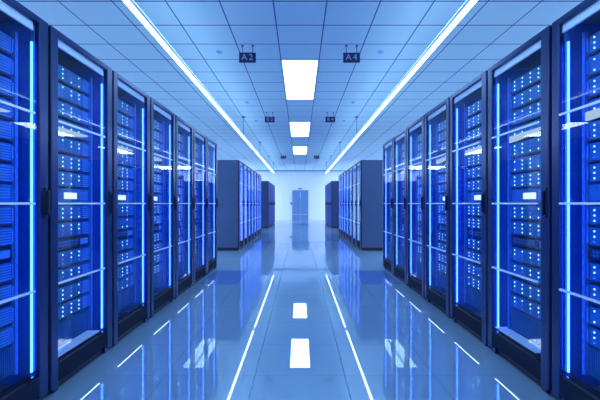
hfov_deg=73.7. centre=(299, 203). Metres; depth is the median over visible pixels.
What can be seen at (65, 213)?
server
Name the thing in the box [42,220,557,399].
floor
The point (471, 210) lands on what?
server
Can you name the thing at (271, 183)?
tall cabinet
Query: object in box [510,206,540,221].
server
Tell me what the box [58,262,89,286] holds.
server
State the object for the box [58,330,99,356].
cable tray
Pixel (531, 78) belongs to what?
server
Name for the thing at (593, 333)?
server
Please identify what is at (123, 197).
server
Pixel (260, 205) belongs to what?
tall cabinet
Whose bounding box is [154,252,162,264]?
server
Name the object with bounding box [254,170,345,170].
trim
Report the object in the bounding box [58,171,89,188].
server
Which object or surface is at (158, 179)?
server
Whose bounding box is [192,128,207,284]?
tall cabinet
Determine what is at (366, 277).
tile
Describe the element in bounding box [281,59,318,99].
recessed light
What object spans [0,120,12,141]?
server
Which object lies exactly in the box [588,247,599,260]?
switch
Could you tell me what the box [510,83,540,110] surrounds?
server
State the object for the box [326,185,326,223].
tall cabinet
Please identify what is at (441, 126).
server
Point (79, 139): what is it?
server
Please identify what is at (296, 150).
recessed light
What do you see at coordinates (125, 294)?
vent grille
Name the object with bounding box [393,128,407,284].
tall cabinet
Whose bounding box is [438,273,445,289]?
vent grille
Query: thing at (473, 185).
server
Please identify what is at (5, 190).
server
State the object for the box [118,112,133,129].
server
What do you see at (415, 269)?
tall cabinet
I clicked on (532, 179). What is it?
server
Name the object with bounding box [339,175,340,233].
tall cabinet
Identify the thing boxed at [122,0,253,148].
strip light
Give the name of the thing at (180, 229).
server
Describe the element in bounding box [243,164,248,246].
tall cabinet
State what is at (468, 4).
strip light
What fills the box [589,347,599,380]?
vent grille
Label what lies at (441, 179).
server
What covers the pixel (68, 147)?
server
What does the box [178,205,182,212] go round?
server
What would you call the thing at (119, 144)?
server
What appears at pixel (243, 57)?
hanging sign
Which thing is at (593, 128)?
server
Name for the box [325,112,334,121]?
hanging sign
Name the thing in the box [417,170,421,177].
server
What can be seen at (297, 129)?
recessed light
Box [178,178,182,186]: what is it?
server
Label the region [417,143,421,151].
server
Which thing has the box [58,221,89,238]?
server
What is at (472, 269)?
server
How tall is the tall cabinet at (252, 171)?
2.210 m
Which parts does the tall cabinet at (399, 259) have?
kick panel, mounting rail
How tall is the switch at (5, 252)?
0.062 m
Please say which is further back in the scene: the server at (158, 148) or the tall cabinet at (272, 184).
the tall cabinet at (272, 184)
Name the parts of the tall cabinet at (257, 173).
door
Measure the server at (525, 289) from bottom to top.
0.104 m
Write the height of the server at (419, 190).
0.104 m
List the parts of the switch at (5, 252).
status panel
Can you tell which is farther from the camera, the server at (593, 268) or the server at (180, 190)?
the server at (180, 190)
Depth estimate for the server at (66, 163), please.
2.80 m
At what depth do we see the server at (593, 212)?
2.16 m
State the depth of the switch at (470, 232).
3.23 m
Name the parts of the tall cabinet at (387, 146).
kick panel, mounting rail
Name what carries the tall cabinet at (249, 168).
on the floor
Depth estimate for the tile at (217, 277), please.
6.21 m
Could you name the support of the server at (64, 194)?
in the tall cabinet at (75, 341)
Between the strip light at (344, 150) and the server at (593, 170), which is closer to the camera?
the server at (593, 170)
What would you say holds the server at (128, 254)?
in the tall cabinet at (130, 306)
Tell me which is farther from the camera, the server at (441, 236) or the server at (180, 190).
the server at (180, 190)
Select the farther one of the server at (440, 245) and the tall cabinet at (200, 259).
the tall cabinet at (200, 259)
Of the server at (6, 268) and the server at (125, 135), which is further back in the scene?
the server at (125, 135)
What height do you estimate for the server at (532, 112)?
0.104 m
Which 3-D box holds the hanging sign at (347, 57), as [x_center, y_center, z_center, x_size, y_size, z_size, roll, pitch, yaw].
[0.737,-2.138,5.720,0.240,0.245,0.038,0,0,0]
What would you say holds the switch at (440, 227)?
in the tall cabinet at (437, 284)
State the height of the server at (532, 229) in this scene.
0.104 m
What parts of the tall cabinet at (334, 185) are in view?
door, door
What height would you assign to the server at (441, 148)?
0.104 m
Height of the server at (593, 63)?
0.104 m
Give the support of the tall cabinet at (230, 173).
on the floor
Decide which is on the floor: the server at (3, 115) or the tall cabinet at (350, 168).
the tall cabinet at (350, 168)
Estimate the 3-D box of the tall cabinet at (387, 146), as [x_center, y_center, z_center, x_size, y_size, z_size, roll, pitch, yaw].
[2.016,0.045,6.765,1.124,2.210,0.800,0,0,0]
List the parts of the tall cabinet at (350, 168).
door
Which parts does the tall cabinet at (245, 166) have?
door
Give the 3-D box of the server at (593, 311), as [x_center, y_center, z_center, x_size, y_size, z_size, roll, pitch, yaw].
[1.934,0.613,1.965,0.708,0.104,0.480,0,0,0]
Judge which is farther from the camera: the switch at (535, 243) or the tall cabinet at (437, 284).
the tall cabinet at (437, 284)
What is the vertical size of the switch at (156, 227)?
0.062 m
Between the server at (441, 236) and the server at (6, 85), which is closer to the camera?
the server at (6, 85)
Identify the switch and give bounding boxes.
[0,247,11,260]
[58,236,87,249]
[118,229,132,237]
[154,225,161,230]
[438,225,445,230]
[467,229,481,237]
[511,236,540,248]
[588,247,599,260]
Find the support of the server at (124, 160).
in the tall cabinet at (130, 306)
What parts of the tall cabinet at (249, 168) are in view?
door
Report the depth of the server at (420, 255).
5.29 m
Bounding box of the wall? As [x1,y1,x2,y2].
[255,171,344,219]
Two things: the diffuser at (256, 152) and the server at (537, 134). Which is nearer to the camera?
the server at (537, 134)
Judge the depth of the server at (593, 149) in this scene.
2.16 m
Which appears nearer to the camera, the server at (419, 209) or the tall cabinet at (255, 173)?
the server at (419, 209)
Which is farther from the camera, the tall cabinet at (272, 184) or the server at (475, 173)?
the tall cabinet at (272, 184)
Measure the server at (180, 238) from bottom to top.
0.104 m
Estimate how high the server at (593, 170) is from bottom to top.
0.104 m
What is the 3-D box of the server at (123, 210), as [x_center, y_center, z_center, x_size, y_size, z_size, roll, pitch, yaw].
[-1.934,0.068,3.565,0.708,0.104,0.480,0,0,0]
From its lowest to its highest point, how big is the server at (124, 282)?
0.104 m
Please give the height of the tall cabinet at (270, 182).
2.210 m
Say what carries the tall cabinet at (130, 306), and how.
on the floor
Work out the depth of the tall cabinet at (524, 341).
2.98 m
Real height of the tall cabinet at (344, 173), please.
2.210 m
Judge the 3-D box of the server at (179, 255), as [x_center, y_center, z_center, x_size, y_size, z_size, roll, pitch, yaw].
[-1.934,0.727,5.165,0.708,0.104,0.480,0,0,0]
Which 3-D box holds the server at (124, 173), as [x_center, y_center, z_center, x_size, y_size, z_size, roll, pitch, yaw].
[-1.934,-0.276,3.565,0.708,0.104,0.480,0,0,0]
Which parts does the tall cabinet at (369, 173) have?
door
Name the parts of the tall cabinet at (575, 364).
kick panel, rail, mounting rail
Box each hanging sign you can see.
[239,45,255,62]
[265,112,274,121]
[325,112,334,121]
[343,45,359,62]
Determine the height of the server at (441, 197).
0.094 m
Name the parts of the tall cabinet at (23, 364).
mounting rail, kick panel, rail, door handle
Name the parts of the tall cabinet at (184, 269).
mounting rail, kick panel, rail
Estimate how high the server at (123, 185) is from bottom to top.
0.104 m
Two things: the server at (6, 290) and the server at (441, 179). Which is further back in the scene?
the server at (441, 179)
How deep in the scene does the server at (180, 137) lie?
5.31 m
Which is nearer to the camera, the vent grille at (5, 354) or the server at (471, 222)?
the vent grille at (5, 354)
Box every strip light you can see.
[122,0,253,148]
[254,142,273,172]
[326,142,345,172]
[346,0,477,148]
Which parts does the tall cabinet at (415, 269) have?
kick panel, rail, mounting rail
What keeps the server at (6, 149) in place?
in the tall cabinet at (23, 364)
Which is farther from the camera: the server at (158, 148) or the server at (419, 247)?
the server at (419, 247)
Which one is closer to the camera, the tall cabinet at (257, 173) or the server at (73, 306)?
the server at (73, 306)
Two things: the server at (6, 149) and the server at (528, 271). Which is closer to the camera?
the server at (6, 149)
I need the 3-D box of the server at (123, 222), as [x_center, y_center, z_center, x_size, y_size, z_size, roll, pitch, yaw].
[-1.934,0.182,3.565,0.708,0.104,0.480,0,0,0]
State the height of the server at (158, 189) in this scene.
0.104 m
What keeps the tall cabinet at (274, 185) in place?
on the floor
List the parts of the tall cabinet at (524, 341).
mounting rail, kick panel, rail, door handle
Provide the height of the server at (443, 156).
0.104 m
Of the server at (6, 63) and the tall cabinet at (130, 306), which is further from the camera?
the tall cabinet at (130, 306)
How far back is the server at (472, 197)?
3.64 m
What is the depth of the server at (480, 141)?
3.62 m
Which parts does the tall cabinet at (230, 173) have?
door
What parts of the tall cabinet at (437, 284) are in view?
kick panel, rail, mounting rail, door handle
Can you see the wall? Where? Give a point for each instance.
(284, 182)
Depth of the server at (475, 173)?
3.65 m
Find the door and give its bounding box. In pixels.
[292,190,307,219]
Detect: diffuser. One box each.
[255,151,273,172]
[326,151,344,172]
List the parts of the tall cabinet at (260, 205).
door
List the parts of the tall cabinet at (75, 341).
kick panel, rail, mounting rail, door handle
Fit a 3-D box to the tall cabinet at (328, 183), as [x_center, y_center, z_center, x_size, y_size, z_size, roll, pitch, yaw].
[2.016,0.045,20.800,1.124,2.210,0.800,0,0,0]
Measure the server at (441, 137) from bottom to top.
0.104 m
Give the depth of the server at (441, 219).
4.49 m
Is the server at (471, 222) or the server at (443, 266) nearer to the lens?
the server at (471, 222)
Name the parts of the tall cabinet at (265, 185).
door, door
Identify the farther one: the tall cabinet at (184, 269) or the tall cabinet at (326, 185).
the tall cabinet at (326, 185)
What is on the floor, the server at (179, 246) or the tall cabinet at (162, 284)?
the tall cabinet at (162, 284)
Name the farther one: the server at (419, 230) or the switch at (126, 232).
the server at (419, 230)
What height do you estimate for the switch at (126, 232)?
0.062 m
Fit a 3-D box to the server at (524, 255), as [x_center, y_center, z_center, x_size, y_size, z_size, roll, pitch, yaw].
[1.934,0.376,2.765,0.708,0.104,0.480,0,0,0]
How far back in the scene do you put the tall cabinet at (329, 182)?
20.09 m
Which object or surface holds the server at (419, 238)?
in the tall cabinet at (415, 269)
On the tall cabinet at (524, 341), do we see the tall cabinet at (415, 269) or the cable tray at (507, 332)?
the cable tray at (507, 332)
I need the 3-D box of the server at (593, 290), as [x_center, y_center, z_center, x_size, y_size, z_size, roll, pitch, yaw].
[1.934,0.494,1.965,0.708,0.104,0.480,0,0,0]
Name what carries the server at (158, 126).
in the tall cabinet at (162, 284)
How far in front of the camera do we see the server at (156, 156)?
4.51 m
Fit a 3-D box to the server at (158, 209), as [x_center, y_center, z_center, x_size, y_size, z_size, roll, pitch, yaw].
[-1.934,0.068,4.365,0.708,0.104,0.480,0,0,0]
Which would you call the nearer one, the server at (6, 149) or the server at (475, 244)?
the server at (6, 149)
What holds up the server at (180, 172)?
in the tall cabinet at (184, 269)
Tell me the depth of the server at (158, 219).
4.49 m
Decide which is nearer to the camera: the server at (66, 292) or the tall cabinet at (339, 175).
the server at (66, 292)
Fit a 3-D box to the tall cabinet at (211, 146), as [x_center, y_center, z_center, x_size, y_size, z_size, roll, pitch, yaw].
[-2.016,0.045,6.765,1.124,2.210,0.800,0,0,0]
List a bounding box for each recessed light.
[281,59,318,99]
[289,122,310,136]
[293,147,306,153]
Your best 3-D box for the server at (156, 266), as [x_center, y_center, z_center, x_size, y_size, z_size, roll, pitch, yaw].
[-1.934,0.727,4.365,0.708,0.104,0.480,0,0,0]
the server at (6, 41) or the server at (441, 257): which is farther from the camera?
the server at (441, 257)
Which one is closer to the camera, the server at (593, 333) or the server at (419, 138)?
the server at (593, 333)
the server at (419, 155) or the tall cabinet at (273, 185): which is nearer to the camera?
the server at (419, 155)
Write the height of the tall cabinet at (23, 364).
2.210 m
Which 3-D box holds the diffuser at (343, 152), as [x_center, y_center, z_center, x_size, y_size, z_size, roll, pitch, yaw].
[1.470,-1.714,17.700,0.048,0.012,9.400,0,0,0]
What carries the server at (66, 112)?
in the tall cabinet at (75, 341)
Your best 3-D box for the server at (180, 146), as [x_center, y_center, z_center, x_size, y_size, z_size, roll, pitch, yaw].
[-1.934,-0.746,5.165,0.708,0.104,0.480,0,0,0]
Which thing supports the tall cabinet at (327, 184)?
on the floor
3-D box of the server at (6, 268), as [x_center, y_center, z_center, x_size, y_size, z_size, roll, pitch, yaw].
[-1.934,0.376,1.965,0.708,0.104,0.480,0,0,0]
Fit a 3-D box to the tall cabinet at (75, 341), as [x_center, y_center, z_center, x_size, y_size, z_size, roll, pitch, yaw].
[-2.016,0.045,2.765,1.124,2.210,0.800,0,0,0]
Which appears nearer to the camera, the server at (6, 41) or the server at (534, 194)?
the server at (6, 41)
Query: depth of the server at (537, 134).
2.79 m
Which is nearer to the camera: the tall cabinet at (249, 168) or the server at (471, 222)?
the server at (471, 222)
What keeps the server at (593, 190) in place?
in the tall cabinet at (575, 364)
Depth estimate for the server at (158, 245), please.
4.49 m
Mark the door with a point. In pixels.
(299, 197)
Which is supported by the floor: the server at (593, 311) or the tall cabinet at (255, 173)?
the tall cabinet at (255, 173)
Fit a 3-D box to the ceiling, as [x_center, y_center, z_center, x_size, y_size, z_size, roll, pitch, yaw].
[0.000,-2.320,11.700,12.800,0.120,31.400,0,0,0]
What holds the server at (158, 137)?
in the tall cabinet at (162, 284)
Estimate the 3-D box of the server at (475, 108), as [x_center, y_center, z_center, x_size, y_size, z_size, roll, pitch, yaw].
[1.934,-0.865,3.565,0.708,0.104,0.480,0,0,0]
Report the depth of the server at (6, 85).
2.16 m
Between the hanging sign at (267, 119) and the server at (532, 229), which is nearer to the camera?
the server at (532, 229)
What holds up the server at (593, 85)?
in the tall cabinet at (575, 364)
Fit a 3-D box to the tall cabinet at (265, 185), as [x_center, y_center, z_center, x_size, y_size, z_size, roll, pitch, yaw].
[-2.016,0.045,19.200,1.124,2.210,0.800,0,0,0]
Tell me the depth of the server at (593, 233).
2.16 m
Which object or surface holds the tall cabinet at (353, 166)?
on the floor
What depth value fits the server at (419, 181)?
5.32 m
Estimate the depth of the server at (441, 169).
4.49 m
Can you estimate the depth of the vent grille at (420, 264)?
5.28 m
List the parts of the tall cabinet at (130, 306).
kick panel, rail, mounting rail, door handle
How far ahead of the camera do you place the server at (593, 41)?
2.16 m
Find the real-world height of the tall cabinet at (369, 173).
2.210 m
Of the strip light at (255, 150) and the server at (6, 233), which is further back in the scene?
the strip light at (255, 150)
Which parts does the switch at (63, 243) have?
status panel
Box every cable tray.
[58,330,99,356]
[495,327,540,352]
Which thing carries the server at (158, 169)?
in the tall cabinet at (162, 284)
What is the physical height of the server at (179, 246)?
0.104 m
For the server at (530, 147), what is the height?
0.104 m
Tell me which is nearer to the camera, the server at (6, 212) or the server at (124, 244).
the server at (6, 212)
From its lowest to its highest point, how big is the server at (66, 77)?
0.104 m
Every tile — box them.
[200,271,246,283]
[353,271,399,283]
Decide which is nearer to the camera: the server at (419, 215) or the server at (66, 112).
the server at (66, 112)
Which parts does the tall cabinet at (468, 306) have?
mounting rail, kick panel, rail, door handle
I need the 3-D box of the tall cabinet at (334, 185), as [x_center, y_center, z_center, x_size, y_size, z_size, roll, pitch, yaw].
[2.016,0.045,19.200,1.124,2.210,0.800,0,0,0]
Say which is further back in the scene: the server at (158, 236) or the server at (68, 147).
the server at (158, 236)
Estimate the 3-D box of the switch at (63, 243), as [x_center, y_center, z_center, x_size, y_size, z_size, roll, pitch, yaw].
[-1.453,0.273,2.519,0.373,0.062,0.829,0,0,0]
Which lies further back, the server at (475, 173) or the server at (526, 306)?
the server at (475, 173)
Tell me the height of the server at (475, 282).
0.104 m
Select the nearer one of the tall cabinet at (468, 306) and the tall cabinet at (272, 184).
the tall cabinet at (468, 306)
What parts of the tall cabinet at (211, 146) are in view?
mounting rail, kick panel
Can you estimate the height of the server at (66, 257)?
0.104 m
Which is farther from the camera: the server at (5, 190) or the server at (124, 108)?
the server at (124, 108)
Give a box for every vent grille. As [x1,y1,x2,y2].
[0,347,10,380]
[118,287,132,310]
[154,273,161,289]
[178,262,180,274]
[419,262,421,274]
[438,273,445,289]
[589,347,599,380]
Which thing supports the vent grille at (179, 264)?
attached to the tall cabinet at (184, 269)
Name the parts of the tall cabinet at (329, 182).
door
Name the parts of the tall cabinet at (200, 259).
mounting rail, kick panel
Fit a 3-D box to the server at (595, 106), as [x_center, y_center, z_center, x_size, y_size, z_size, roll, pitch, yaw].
[1.934,-0.510,1.965,0.708,0.104,0.480,0,0,0]
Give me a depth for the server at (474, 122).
3.64 m
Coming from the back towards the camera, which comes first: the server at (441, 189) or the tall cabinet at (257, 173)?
the tall cabinet at (257, 173)
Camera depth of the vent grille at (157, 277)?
4.47 m
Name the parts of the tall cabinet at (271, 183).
door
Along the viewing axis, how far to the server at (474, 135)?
3.64 m
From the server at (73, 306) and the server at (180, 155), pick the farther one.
the server at (180, 155)
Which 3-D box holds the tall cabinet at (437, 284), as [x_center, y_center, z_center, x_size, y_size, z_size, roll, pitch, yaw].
[2.016,0.045,4.365,1.124,2.210,0.800,0,0,0]
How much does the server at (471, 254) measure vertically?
0.104 m
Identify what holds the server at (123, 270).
in the tall cabinet at (130, 306)
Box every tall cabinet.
[0,0,49,399]
[44,26,113,397]
[109,70,151,347]
[147,97,176,318]
[173,115,194,299]
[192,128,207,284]
[206,137,217,274]
[217,160,244,250]
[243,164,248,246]
[247,167,251,243]
[251,169,254,239]
[254,171,257,237]
[256,173,259,236]
[259,175,261,233]
[261,181,269,227]
[269,182,270,226]
[271,183,272,224]
[272,184,273,224]
[273,185,273,223]
[274,185,274,222]
[325,185,325,222]
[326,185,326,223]
[327,184,327,224]
[328,183,328,224]
[329,182,330,226]
[330,181,338,227]
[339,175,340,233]
[341,173,343,236]
[343,171,345,237]
[346,169,348,239]
[349,167,352,243]
[352,164,356,246]
[356,160,382,250]
[383,137,394,274]
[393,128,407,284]
[407,115,426,299]
[425,97,452,318]
[450,70,490,347]
[488,26,555,397]
[552,0,599,399]
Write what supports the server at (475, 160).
in the tall cabinet at (468, 306)
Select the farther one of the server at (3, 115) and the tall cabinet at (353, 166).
the tall cabinet at (353, 166)
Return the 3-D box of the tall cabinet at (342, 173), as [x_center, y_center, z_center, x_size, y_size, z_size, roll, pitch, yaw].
[2.016,0.045,14.140,1.124,2.210,0.800,0,0,0]
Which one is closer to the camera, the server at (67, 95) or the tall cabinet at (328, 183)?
the server at (67, 95)
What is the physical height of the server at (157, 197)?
0.094 m
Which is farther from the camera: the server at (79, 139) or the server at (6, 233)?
the server at (79, 139)
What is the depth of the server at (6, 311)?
2.16 m
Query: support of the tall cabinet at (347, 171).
on the floor
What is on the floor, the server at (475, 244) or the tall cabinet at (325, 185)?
the tall cabinet at (325, 185)
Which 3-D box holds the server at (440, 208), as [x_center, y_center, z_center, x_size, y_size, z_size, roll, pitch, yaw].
[1.934,0.068,4.365,0.708,0.104,0.480,0,0,0]
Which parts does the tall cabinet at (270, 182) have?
door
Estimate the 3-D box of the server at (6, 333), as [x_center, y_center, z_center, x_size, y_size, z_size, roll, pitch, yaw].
[-1.934,0.727,1.965,0.708,0.104,0.480,0,0,0]
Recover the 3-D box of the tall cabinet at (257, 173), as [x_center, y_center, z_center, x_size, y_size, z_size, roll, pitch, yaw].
[-2.016,0.045,14.140,1.124,2.210,0.800,0,0,0]
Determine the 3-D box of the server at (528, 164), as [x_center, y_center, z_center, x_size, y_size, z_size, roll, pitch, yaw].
[1.934,-0.276,2.765,0.708,0.104,0.480,0,0,0]
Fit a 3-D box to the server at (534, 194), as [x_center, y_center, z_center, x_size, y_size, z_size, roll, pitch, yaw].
[1.936,-0.056,2.765,0.704,0.094,0.480,0,0,0]
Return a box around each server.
[0,31,12,55]
[0,53,12,76]
[0,75,12,98]
[0,98,12,119]
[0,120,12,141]
[0,142,12,162]
[0,163,12,183]
[0,184,11,201]
[0,206,12,225]
[0,227,12,247]
[0,262,12,283]
[0,284,12,306]
[0,305,12,328]
[0,326,12,350]
[58,64,89,94]
[58,82,89,110]
[58,100,89,126]
[58,118,89,141]
[58,136,89,157]
[58,154,89,173]
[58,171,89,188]
[58,188,87,201]
[58,206,89,221]
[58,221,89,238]
[58,247,89,268]
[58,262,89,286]
[58,278,89,304]
[58,293,89,321]
[118,99,133,117]
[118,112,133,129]
[118,126,133,142]
[118,139,133,154]
[118,153,133,167]
[118,166,133,179]
[118,179,133,191]
[118,192,132,202]
[118,205,133,216]
[118,217,133,229]
[118,238,133,251]
[118,250,133,265]
[118,263,133,279]
[118,274,133,292]
[154,120,162,132]
[154,130,162,142]
[154,141,162,152]
[154,152,162,163]
[154,163,162,173]
[154,173,162,183]
[154,184,162,193]
[154,194,161,202]
[154,205,162,214]
[154,215,162,224]
[154,232,162,242]
[154,242,162,253]
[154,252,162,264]
[154,262,162,274]
[178,133,182,142]
[178,143,182,151]
[178,152,182,160]
[178,170,182,177]
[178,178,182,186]
[178,187,182,194]
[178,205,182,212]
[178,213,182,220]
[178,227,182,235]
[178,236,182,244]
[178,245,182,253]
[178,254,182,262]
[417,133,421,142]
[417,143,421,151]
[417,152,421,160]
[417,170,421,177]
[417,178,421,186]
[417,187,421,194]
[417,205,421,212]
[417,213,421,220]
[417,227,421,235]
[417,236,421,244]
[417,245,421,253]
[417,253,421,262]
[437,120,445,132]
[437,130,445,142]
[437,141,445,152]
[437,152,445,162]
[437,163,445,173]
[437,173,445,183]
[437,184,445,193]
[437,205,445,214]
[437,215,445,224]
[437,232,445,242]
[437,242,445,253]
[437,252,445,264]
[437,262,445,274]
[438,194,445,202]
[466,99,481,117]
[466,112,481,129]
[466,126,481,142]
[466,139,481,154]
[466,153,481,167]
[466,166,481,179]
[466,179,481,191]
[466,205,481,216]
[466,217,481,229]
[466,238,481,251]
[466,250,481,265]
[466,263,481,278]
[466,274,480,291]
[467,192,481,202]
[510,65,540,94]
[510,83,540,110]
[510,101,540,126]
[510,118,540,141]
[510,136,540,157]
[510,154,540,173]
[510,171,540,188]
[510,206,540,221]
[510,221,540,238]
[510,247,540,267]
[510,262,540,285]
[510,278,540,303]
[510,293,540,321]
[511,188,540,201]
[587,31,599,55]
[587,53,599,76]
[587,75,599,98]
[587,98,599,119]
[587,120,599,141]
[587,142,599,162]
[587,163,599,183]
[587,206,599,225]
[587,227,599,247]
[587,262,599,283]
[587,284,599,306]
[587,305,599,328]
[587,326,599,350]
[588,184,599,201]
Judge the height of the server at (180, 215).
0.104 m
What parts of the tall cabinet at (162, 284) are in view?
mounting rail, kick panel, rail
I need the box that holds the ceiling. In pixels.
[16,0,583,169]
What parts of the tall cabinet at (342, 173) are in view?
door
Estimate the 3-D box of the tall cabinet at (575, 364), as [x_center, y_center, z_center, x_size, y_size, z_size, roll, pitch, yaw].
[2.016,0.045,1.965,1.124,2.210,0.800,0,0,0]
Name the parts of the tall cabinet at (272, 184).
door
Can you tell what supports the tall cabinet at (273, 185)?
on the floor
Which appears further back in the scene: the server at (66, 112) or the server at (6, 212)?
the server at (66, 112)

